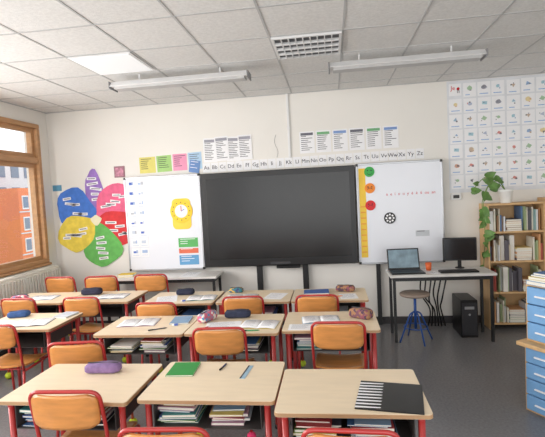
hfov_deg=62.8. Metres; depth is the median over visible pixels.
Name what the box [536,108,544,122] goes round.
picture card
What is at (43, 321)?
open notebook
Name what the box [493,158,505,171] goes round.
picture card
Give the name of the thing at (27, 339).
tray
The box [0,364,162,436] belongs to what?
school desk
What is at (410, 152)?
card
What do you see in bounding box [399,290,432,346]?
stool
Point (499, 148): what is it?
picture card
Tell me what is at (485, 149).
picture card
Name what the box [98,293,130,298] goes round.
open notebook
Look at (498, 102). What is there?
picture card
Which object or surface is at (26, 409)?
notebook
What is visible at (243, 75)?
fluorescent light
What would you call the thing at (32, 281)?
radiator
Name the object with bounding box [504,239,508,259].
book
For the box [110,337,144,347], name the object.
notebook
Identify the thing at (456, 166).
picture card
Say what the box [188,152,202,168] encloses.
poster
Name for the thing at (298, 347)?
notebook
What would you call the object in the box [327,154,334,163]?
card
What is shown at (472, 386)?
floor
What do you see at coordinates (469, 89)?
picture card
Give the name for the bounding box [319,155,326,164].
card
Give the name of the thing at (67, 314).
notebook
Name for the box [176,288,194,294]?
pencil case
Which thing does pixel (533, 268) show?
book
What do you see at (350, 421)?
notebook
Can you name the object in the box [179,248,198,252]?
card
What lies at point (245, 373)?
ruler
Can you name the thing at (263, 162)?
card
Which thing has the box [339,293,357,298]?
paper sheet
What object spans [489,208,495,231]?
book
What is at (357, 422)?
notebook
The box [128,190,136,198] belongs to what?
card
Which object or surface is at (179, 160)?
poster
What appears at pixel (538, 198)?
bookcase
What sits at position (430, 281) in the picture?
power cable
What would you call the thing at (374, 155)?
card
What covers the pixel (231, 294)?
open notebook
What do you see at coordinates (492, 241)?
book
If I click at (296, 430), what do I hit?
notebook
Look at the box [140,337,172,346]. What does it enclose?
notebook
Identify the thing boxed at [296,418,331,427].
notebook
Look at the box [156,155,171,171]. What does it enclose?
poster
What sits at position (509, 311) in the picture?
book
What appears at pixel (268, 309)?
notebook
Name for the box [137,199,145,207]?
card
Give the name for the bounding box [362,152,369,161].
card
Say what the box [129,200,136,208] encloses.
card
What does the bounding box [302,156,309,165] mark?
card
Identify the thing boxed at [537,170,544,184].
picture card
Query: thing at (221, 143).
poster
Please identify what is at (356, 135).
poster
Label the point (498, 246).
book
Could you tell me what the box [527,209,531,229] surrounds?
book
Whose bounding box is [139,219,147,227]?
card
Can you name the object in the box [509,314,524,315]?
book
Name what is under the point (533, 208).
book
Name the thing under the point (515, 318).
book
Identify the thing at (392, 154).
card
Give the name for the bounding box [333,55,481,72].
diffuser
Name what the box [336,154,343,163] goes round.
card
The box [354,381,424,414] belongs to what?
folder
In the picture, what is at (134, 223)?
card
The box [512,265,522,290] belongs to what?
book
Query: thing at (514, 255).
book
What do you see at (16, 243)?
apartment building
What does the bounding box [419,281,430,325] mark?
power cable
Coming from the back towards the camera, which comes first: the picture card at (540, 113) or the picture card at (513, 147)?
the picture card at (513, 147)
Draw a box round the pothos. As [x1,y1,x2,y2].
[471,171,513,266]
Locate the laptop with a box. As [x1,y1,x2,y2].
[386,248,425,274]
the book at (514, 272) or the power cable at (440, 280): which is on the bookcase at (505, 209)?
the book at (514, 272)
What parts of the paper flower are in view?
flower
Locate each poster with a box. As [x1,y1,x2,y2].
[139,157,155,173]
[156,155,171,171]
[172,153,186,170]
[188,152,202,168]
[189,160,199,172]
[203,138,216,162]
[214,136,229,160]
[227,136,240,160]
[237,134,252,159]
[299,131,314,153]
[316,130,330,152]
[332,129,347,151]
[349,128,364,149]
[366,126,381,148]
[383,125,398,147]
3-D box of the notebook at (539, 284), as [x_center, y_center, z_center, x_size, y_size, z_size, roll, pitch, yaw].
[2.063,0.459,3.206,0.340,0.030,0.260,-4,3,-20]
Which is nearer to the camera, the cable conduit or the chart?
the chart
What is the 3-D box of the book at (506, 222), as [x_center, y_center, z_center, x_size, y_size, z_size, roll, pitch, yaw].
[2.762,0.036,5.180,0.164,0.024,0.200,-2,3,8]
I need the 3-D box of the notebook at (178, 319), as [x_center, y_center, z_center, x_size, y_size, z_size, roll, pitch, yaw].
[-0.735,0.822,3.614,0.150,0.010,0.200,-3,3,2]
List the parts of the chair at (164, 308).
backrest, frame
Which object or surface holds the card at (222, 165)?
attached to the wall at (79, 142)
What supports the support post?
on the floor
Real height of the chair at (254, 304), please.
0.818 m
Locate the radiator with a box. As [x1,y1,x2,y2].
[0,265,60,318]
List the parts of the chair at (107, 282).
backrest, frame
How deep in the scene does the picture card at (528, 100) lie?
5.24 m
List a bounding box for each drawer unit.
[525,347,544,416]
[526,284,544,344]
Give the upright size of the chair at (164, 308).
0.818 m
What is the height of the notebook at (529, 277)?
0.020 m
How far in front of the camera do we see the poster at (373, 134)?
5.50 m
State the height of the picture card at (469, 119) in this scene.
0.164 m
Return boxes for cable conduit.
[286,94,290,156]
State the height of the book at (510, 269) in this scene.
0.270 m
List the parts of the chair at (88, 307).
backrest, frame, seat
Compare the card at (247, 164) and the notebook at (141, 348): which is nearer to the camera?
the notebook at (141, 348)
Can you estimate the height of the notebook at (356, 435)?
0.012 m
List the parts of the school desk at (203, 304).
leg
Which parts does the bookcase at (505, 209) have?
panel, shelf, shelf, panel, panel, shelf, shelf, panel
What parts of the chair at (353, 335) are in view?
backrest, seat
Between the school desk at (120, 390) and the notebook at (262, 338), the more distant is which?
the notebook at (262, 338)
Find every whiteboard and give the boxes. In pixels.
[123,173,205,270]
[355,159,444,264]
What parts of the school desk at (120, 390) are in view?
leg, leg, leg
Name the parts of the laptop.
lid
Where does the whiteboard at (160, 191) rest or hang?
attached to the wall at (79, 142)
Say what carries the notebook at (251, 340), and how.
on the notebook
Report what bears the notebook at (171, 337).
on the notebook at (166, 344)
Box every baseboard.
[0,348,22,356]
[72,315,480,327]
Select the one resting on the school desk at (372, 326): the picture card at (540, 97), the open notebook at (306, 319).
the open notebook at (306, 319)
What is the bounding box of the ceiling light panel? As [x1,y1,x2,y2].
[68,51,154,74]
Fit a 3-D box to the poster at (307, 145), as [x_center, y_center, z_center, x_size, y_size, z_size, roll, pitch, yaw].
[0.434,-0.956,5.605,0.185,0.270,0.004,-3,3,8]
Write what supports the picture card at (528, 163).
attached to the sheet at (540, 186)
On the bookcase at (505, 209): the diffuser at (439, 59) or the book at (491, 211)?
the book at (491, 211)
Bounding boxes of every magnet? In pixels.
[364,167,373,176]
[365,183,374,192]
[365,200,375,209]
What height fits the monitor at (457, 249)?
0.350 m
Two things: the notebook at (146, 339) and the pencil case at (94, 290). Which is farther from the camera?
the pencil case at (94, 290)
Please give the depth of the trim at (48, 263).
5.42 m
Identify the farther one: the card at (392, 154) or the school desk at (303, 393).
the card at (392, 154)
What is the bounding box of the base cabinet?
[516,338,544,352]
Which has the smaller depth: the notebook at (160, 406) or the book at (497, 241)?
the notebook at (160, 406)
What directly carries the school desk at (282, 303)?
on the floor
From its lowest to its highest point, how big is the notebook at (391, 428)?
0.017 m
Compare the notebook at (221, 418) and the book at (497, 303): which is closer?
the notebook at (221, 418)
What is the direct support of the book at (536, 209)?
on the bookcase at (505, 209)
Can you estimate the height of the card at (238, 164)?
0.120 m
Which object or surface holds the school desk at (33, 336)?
on the floor
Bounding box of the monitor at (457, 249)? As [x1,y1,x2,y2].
[442,237,476,268]
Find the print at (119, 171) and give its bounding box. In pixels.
[115,167,123,175]
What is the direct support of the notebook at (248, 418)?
on the notebook at (219, 423)
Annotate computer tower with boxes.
[452,293,477,337]
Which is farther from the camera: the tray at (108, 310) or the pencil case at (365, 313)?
the tray at (108, 310)
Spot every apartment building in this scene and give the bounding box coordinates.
[0,166,27,188]
[0,188,33,263]
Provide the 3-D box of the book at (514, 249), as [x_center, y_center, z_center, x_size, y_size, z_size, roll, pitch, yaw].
[2.882,0.351,5.184,0.163,0.018,0.200,-3,3,7]
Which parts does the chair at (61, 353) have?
backrest, frame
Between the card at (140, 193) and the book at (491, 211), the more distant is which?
the card at (140, 193)
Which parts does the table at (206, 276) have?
frame, leg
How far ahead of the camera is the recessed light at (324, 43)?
3.75 m
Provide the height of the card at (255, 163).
0.120 m
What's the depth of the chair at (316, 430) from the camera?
1.66 m
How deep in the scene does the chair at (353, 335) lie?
3.05 m
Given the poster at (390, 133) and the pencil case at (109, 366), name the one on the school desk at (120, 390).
the pencil case at (109, 366)
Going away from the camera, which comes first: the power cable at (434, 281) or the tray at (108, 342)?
the tray at (108, 342)
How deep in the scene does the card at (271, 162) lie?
5.68 m
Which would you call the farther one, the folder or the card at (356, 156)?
the card at (356, 156)
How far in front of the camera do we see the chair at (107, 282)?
5.18 m
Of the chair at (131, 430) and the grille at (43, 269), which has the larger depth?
the grille at (43, 269)
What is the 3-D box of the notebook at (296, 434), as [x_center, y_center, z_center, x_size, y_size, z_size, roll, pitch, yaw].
[0.210,0.987,2.163,0.201,0.012,0.225,-2,3,9]
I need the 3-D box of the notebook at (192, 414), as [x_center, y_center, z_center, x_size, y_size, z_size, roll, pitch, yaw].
[-0.465,0.987,2.361,0.171,0.016,0.239,-3,3,3]
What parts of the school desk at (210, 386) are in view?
leg, leg, leg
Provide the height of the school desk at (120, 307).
0.720 m
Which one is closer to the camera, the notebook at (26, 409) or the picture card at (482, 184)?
the notebook at (26, 409)
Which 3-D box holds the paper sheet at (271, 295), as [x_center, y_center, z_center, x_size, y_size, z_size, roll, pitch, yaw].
[0.031,0.747,4.307,0.180,0.002,0.250,-2,3,19]
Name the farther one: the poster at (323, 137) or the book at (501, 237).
the poster at (323, 137)
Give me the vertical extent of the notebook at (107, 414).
0.017 m
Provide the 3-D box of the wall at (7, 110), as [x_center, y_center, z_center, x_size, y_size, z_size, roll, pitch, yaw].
[-3.571,0.284,2.436,0.200,2.947,7.465,-3,3,8]
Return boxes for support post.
[376,264,382,324]
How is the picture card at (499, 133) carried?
attached to the sheet at (540, 186)
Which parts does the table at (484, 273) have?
leg, leg, frame, leg, leg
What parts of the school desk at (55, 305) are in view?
leg, leg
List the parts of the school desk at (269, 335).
leg, leg, leg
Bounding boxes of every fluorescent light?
[108,67,250,92]
[328,46,487,73]
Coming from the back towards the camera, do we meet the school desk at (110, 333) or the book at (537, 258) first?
the book at (537, 258)
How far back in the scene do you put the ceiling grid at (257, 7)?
3.85 m
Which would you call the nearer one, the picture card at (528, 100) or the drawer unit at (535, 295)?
the drawer unit at (535, 295)
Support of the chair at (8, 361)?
on the floor
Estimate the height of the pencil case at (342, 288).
0.064 m
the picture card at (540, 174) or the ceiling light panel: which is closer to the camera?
the ceiling light panel
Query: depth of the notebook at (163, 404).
2.29 m
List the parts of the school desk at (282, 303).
leg, leg, leg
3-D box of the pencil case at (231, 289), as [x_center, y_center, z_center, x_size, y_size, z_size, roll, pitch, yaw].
[-0.371,0.727,4.561,0.147,0.054,0.074,-2,3,13]
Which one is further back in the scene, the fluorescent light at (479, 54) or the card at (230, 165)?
the card at (230, 165)
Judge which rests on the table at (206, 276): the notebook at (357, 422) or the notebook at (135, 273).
the notebook at (135, 273)
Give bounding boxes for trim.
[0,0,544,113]
[0,262,51,277]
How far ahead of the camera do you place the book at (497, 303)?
5.18 m
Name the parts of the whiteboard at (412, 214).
magnet dial, handwriting strip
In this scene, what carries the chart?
attached to the whiteboard at (412, 214)
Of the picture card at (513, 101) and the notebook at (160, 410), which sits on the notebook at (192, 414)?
the notebook at (160, 410)
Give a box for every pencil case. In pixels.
[7,310,30,317]
[11,294,28,300]
[81,287,102,294]
[84,360,121,373]
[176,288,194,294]
[197,308,216,322]
[225,309,250,317]
[229,287,243,292]
[336,284,354,291]
[349,306,372,319]
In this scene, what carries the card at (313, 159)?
attached to the wall at (79, 142)
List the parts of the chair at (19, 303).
backrest, frame, leg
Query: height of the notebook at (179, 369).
0.008 m
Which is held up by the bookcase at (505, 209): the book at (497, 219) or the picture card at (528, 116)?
the book at (497, 219)
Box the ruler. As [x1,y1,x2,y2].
[239,365,252,378]
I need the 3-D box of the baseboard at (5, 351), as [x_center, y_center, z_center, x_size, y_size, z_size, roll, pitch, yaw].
[-3.393,1.704,2.497,0.012,0.090,7.453,-3,3,8]
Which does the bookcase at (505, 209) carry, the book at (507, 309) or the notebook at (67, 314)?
the book at (507, 309)
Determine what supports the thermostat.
attached to the wall at (79, 142)
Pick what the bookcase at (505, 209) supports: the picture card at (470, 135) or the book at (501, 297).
the book at (501, 297)
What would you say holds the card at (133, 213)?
attached to the whiteboard at (160, 191)
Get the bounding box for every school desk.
[0,292,86,371]
[0,312,82,386]
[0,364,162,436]
[71,290,148,363]
[93,315,199,363]
[137,362,284,436]
[142,291,223,363]
[184,314,284,428]
[216,289,293,368]
[274,369,432,436]
[282,311,380,424]
[291,288,368,368]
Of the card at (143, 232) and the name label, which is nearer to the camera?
the name label
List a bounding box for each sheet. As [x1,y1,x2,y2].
[0,320,17,323]
[156,295,177,301]
[179,272,200,276]
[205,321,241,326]
[263,293,287,298]
[288,324,315,329]
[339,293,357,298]
[446,74,544,192]
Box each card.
[127,180,135,188]
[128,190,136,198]
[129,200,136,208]
[129,209,137,217]
[130,219,138,227]
[131,229,138,237]
[131,238,139,246]
[132,248,140,256]
[136,180,144,188]
[137,189,145,198]
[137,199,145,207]
[138,209,146,217]
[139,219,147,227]
[139,228,147,236]
[140,238,148,246]
[141,248,149,256]
[178,237,197,246]
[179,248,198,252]
[179,255,198,264]
[203,163,210,172]
[211,163,218,171]
[219,162,226,171]
[227,161,234,170]
[235,161,242,170]
[243,160,250,169]
[251,160,258,168]
[260,159,267,168]
[268,158,275,167]
[276,158,283,167]
[285,157,292,166]
[293,157,300,166]
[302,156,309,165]
[310,156,317,165]
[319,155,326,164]
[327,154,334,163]
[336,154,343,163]
[344,153,352,162]
[353,153,361,162]
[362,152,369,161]
[371,151,378,161]
[380,151,387,160]
[388,150,397,159]
[397,149,405,159]
[406,149,414,158]
[415,148,423,158]
[449,99,461,112]
[449,114,461,128]
[450,130,462,143]
[450,144,462,158]
[450,160,462,174]
[451,175,463,188]
[463,82,475,96]
[463,98,475,112]
[464,113,476,127]
[464,128,476,142]
[465,144,477,157]
[465,159,477,173]
[466,175,477,188]
[477,81,489,95]
[478,97,490,111]
[478,112,490,126]
[479,127,491,141]
[479,143,491,156]
[479,158,491,171]
[479,174,487,187]
[491,80,503,94]
[492,96,504,110]
[492,111,504,125]
[493,127,505,140]
[493,142,505,155]
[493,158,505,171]
[494,173,506,186]
[507,79,519,93]
[507,95,519,109]
[507,110,519,124]
[507,126,519,139]
[507,141,520,155]
[508,157,520,170]
[508,172,520,185]
[521,77,533,91]
[522,93,534,107]
[522,109,534,123]
[522,125,535,139]
[522,140,535,154]
[522,156,535,170]
[523,171,535,185]
[536,76,544,90]
[536,92,544,106]
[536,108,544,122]
[537,124,544,138]
[537,140,544,153]
[537,155,544,169]
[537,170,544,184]
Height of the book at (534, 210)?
0.239 m
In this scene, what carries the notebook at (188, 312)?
on the notebook
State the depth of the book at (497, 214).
5.10 m
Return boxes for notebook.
[9,318,55,327]
[19,406,30,412]
[22,414,31,417]
[22,422,33,426]
[30,295,60,300]
[52,311,78,318]
[97,411,114,425]
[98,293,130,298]
[100,407,112,417]
[101,407,113,419]
[107,338,138,348]
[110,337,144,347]
[111,344,141,350]
[116,318,160,327]
[117,272,136,276]
[139,347,165,349]
[140,337,166,341]
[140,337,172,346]
[141,342,163,343]
[142,337,171,345]
[143,340,173,348]
[144,341,173,352]
[157,405,206,422]
[158,404,197,410]
[159,405,202,419]
[160,410,190,412]
[162,405,200,417]
[163,404,194,405]
[164,405,207,422]
[165,362,200,376]
[169,316,192,324]
[181,309,203,315]
[186,294,216,300]
[209,405,250,417]
[209,406,245,416]
[211,421,244,425]
[212,405,253,420]
[212,417,244,419]
[213,405,245,410]
[225,294,258,299]
[239,320,279,328]
[243,339,264,350]
[244,336,259,344]
[248,336,263,348]
[262,306,275,313]
[293,424,336,435]
[294,334,310,339]
[294,422,307,432]
[295,418,330,423]
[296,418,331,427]
[297,345,319,348]
[302,315,339,323]
[304,289,328,294]
[332,418,341,426]
[339,306,346,310]
[347,418,387,427]
[351,419,394,431]
[354,418,390,426]
[355,422,397,436]
[526,280,544,287]
[528,276,544,281]
[533,271,544,275]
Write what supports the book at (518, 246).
on the book at (514, 249)
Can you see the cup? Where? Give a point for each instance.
(428, 265)
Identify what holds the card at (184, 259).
attached to the whiteboard at (160, 191)
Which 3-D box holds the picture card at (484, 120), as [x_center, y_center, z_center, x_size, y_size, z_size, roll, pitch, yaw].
[2.521,-1.175,5.317,0.144,0.164,0.003,-3,3,8]
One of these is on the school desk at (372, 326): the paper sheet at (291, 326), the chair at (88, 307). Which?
the paper sheet at (291, 326)
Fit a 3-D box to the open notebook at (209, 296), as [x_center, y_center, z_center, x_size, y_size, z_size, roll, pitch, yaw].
[-0.695,0.775,4.383,0.286,0.013,0.206,-3,3,2]
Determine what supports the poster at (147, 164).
attached to the wall at (79, 142)
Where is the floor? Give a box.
[0,323,544,436]
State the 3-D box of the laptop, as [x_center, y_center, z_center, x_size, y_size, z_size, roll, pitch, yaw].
[1.495,0.479,5.018,0.360,0.246,0.318,-3,3,5]
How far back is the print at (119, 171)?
5.94 m
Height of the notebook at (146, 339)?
0.008 m
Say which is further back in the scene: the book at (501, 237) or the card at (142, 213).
the card at (142, 213)
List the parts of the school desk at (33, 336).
leg, leg, frame, leg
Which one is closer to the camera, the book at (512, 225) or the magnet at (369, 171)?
the book at (512, 225)
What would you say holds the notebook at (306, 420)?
on the notebook at (298, 424)
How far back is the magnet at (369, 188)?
5.45 m
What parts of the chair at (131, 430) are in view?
backrest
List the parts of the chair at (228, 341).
backrest, frame, seat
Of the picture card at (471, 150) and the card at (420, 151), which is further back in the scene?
the card at (420, 151)
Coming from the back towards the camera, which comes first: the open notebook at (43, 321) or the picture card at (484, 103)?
the picture card at (484, 103)
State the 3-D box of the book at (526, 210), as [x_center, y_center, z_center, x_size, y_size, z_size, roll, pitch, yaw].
[2.914,-0.003,5.182,0.014,0.261,0.184,-3,3,8]
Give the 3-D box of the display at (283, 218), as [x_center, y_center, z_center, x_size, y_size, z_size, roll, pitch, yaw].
[0.094,0.387,5.660,1.940,2.000,0.131,-3,3,8]
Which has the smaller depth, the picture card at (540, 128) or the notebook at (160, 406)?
the notebook at (160, 406)
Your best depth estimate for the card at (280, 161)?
5.66 m
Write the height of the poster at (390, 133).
0.270 m
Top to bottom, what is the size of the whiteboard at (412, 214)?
1.237 m
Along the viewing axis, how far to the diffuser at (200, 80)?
4.30 m
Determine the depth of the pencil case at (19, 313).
3.97 m
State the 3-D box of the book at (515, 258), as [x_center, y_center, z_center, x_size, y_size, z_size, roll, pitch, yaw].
[2.888,0.457,5.190,0.160,0.026,0.200,-2,3,9]
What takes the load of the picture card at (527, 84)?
attached to the sheet at (540, 186)
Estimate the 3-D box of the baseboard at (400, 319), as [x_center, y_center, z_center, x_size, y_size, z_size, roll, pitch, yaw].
[0.781,1.307,5.699,7.470,0.090,0.012,-3,3,8]
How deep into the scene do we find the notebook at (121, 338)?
3.37 m
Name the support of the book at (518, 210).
on the bookcase at (505, 209)
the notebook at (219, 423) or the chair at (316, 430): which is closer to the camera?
the chair at (316, 430)
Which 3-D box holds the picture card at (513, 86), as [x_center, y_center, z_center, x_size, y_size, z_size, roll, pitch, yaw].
[2.833,-1.553,5.253,0.144,0.164,0.003,-3,3,8]
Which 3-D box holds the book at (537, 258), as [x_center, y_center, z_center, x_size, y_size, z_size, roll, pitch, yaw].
[3.024,0.353,5.168,0.021,0.222,0.185,-3,3,8]
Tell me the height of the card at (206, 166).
0.120 m
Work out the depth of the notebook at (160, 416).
2.26 m
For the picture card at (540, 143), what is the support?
attached to the sheet at (540, 186)
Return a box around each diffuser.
[114,76,246,91]
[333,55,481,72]
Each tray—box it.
[12,322,71,347]
[15,385,146,430]
[35,305,64,312]
[91,299,139,316]
[104,336,188,354]
[153,404,264,429]
[176,302,216,315]
[197,336,275,353]
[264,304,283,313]
[291,417,415,436]
[292,333,370,350]
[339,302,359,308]
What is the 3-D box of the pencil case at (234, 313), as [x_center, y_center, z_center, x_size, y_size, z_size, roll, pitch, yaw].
[-0.282,0.769,3.622,0.212,0.064,0.090,-3,3,3]
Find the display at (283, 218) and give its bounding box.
[200,165,357,289]
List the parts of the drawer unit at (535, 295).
drawer, drawer, drawer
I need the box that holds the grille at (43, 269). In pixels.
[0,265,56,280]
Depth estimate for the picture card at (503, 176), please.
5.33 m
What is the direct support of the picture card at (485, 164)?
attached to the sheet at (540, 186)
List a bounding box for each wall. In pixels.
[0,102,57,350]
[46,73,544,320]
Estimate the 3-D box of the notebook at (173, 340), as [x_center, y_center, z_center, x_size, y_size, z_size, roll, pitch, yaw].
[-0.881,0.967,3.485,0.189,0.016,0.236,-3,3,3]
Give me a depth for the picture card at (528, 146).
5.27 m
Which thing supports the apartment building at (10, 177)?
on the ground
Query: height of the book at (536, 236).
0.293 m
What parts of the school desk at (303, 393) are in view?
leg, frame, leg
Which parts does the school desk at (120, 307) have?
leg, leg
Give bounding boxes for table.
[108,271,223,322]
[386,266,496,342]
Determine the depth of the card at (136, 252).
5.89 m
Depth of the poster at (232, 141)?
5.73 m
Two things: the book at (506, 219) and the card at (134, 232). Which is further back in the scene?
the card at (134, 232)
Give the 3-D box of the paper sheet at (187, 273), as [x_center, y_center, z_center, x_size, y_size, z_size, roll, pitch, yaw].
[-1.034,0.706,5.656,0.210,0.002,0.290,-3,3,8]
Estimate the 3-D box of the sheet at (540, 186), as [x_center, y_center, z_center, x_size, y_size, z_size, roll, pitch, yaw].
[2.870,-1.006,5.285,1.520,1.335,0.002,-3,3,8]
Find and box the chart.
[358,168,367,257]
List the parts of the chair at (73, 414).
backrest, seat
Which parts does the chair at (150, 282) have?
backrest, frame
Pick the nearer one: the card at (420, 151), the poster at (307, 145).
the card at (420, 151)
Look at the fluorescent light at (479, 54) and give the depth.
4.01 m
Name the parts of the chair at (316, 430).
backrest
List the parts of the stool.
leg, leg, post, leg, leg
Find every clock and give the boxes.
[170,198,192,228]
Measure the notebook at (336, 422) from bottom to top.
0.009 m
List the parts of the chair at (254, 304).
backrest, frame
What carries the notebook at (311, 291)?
on the school desk at (361, 293)
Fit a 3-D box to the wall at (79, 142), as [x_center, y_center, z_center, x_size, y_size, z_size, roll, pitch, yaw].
[0.721,-0.124,5.723,7.870,2.947,0.200,-3,3,8]
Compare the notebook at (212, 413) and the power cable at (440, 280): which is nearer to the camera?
the notebook at (212, 413)
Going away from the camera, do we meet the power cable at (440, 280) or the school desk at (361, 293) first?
the school desk at (361, 293)
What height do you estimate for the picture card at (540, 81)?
0.164 m
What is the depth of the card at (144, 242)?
5.87 m
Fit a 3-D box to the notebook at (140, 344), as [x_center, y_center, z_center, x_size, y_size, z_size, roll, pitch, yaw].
[-1.117,0.990,3.485,0.182,0.006,0.222,-2,3,10]
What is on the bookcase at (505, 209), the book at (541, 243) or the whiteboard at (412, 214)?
the book at (541, 243)
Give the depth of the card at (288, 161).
5.65 m
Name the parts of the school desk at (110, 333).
leg, leg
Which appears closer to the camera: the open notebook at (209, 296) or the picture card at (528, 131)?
the open notebook at (209, 296)
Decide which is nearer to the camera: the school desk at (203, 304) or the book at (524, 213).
the school desk at (203, 304)
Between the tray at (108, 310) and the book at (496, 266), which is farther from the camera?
the book at (496, 266)
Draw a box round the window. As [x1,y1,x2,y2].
[0,116,49,274]
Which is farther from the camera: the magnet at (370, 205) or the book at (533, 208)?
the magnet at (370, 205)
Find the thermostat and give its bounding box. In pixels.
[451,193,460,199]
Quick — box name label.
[416,230,429,235]
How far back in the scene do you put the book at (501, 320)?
5.19 m
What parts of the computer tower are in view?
panel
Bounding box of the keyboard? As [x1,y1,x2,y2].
[438,269,478,272]
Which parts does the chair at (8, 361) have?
backrest, leg, seat, leg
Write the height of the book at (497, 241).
0.247 m
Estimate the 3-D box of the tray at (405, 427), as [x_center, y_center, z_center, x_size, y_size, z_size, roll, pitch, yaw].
[0.385,0.940,2.201,0.550,0.138,0.390,-3,3,8]
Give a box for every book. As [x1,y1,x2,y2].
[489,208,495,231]
[490,239,493,260]
[491,211,493,231]
[493,238,500,260]
[493,266,500,291]
[494,234,503,259]
[494,300,498,322]
[494,301,495,322]
[495,213,499,231]
[496,216,498,230]
[496,266,501,290]
[497,245,499,260]
[497,264,507,291]
[497,297,504,322]
[499,294,505,306]
[500,303,502,321]
[503,216,504,230]
[503,234,514,259]
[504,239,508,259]
[505,218,520,220]
[505,221,520,223]
[505,223,520,225]
[505,225,521,227]
[505,227,521,229]
[506,266,511,290]
[506,305,524,310]
[506,306,508,322]
[509,311,524,312]
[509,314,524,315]
[509,317,524,319]
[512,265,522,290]
[512,269,516,290]
[514,206,522,229]
[514,245,531,248]
[514,249,531,250]
[514,251,531,253]
[514,255,531,256]
[515,258,531,259]
[519,300,526,321]
[522,206,525,230]
[525,207,527,229]
[526,206,532,229]
[526,235,534,259]
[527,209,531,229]
[530,264,537,275]
[532,233,540,259]
[533,208,539,229]
[533,209,535,229]
[534,239,538,259]
[536,209,537,229]
[541,243,542,259]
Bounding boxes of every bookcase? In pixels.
[479,201,544,329]
[537,197,544,200]
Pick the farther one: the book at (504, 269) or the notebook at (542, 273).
the book at (504, 269)
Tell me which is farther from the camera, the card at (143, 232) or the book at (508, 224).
the card at (143, 232)
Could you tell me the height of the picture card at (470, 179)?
0.164 m
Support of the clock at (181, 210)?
attached to the whiteboard at (160, 191)
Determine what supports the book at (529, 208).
on the bookcase at (505, 209)
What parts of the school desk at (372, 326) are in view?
leg, leg, leg, leg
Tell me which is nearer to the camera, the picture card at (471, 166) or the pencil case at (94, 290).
the pencil case at (94, 290)
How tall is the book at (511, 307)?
0.020 m
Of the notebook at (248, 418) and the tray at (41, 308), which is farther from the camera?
the tray at (41, 308)
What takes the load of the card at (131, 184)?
attached to the whiteboard at (160, 191)
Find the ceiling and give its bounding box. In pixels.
[0,0,544,112]
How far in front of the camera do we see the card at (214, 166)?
5.78 m
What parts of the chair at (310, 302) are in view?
leg, frame, backrest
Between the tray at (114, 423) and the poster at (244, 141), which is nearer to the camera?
the tray at (114, 423)
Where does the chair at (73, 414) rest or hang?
on the floor
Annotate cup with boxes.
[425,262,431,270]
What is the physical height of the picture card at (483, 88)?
0.164 m
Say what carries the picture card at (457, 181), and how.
attached to the sheet at (540, 186)
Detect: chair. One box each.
[0,298,65,378]
[0,324,47,390]
[28,390,140,436]
[45,276,96,346]
[47,340,137,436]
[63,296,125,362]
[84,275,131,343]
[117,427,209,436]
[134,274,168,304]
[135,302,181,372]
[192,327,255,436]
[222,295,271,361]
[295,294,340,368]
[301,427,399,436]
[310,321,366,368]
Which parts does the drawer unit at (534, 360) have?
drawer, drawer, drawer, drawer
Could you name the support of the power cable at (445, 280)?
on the floor
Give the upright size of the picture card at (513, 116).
0.164 m
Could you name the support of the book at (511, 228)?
on the book
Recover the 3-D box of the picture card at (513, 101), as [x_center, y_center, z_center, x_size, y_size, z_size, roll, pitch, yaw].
[2.841,-1.371,5.263,0.144,0.164,0.003,-3,3,8]
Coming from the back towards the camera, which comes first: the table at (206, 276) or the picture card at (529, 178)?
the table at (206, 276)
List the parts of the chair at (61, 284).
backrest, frame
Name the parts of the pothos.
stem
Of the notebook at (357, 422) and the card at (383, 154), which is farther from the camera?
the card at (383, 154)
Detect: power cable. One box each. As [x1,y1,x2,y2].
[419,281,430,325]
[424,281,432,325]
[428,281,435,325]
[433,281,438,325]
[437,280,442,325]
[440,280,446,325]
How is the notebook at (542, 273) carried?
on the notebook
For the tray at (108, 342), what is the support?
on the school desk at (110, 333)
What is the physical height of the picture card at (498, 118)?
0.164 m
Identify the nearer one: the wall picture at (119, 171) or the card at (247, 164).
the card at (247, 164)
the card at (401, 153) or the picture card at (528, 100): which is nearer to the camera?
the picture card at (528, 100)
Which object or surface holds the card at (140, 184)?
attached to the whiteboard at (160, 191)
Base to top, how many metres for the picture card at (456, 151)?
0.164 m
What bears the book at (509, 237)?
on the bookcase at (505, 209)
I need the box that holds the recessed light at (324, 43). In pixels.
[271,31,341,59]
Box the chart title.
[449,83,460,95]
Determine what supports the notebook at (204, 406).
on the notebook
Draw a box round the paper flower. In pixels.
[53,169,127,266]
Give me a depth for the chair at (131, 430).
1.74 m
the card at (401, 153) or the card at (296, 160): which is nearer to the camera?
the card at (401, 153)
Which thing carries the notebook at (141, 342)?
on the notebook at (171, 337)
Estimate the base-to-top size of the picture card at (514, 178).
0.164 m
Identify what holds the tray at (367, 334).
on the school desk at (372, 326)
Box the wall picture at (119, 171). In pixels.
[114,166,124,177]
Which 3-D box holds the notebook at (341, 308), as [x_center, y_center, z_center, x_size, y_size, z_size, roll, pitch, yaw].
[0.614,0.850,4.168,0.168,0.006,0.235,-2,3,9]
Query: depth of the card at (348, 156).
5.55 m
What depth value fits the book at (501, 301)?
5.18 m
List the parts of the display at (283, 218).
stand post, screen panel, stand post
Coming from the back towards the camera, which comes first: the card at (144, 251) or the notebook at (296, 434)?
the card at (144, 251)
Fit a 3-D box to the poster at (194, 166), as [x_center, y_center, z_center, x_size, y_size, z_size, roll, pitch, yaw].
[-1.014,-0.677,5.807,0.166,0.182,0.004,-3,3,8]
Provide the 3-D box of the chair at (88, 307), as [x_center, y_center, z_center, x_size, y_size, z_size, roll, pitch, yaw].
[-1.792,1.143,4.516,0.431,0.818,0.514,-3,3,8]

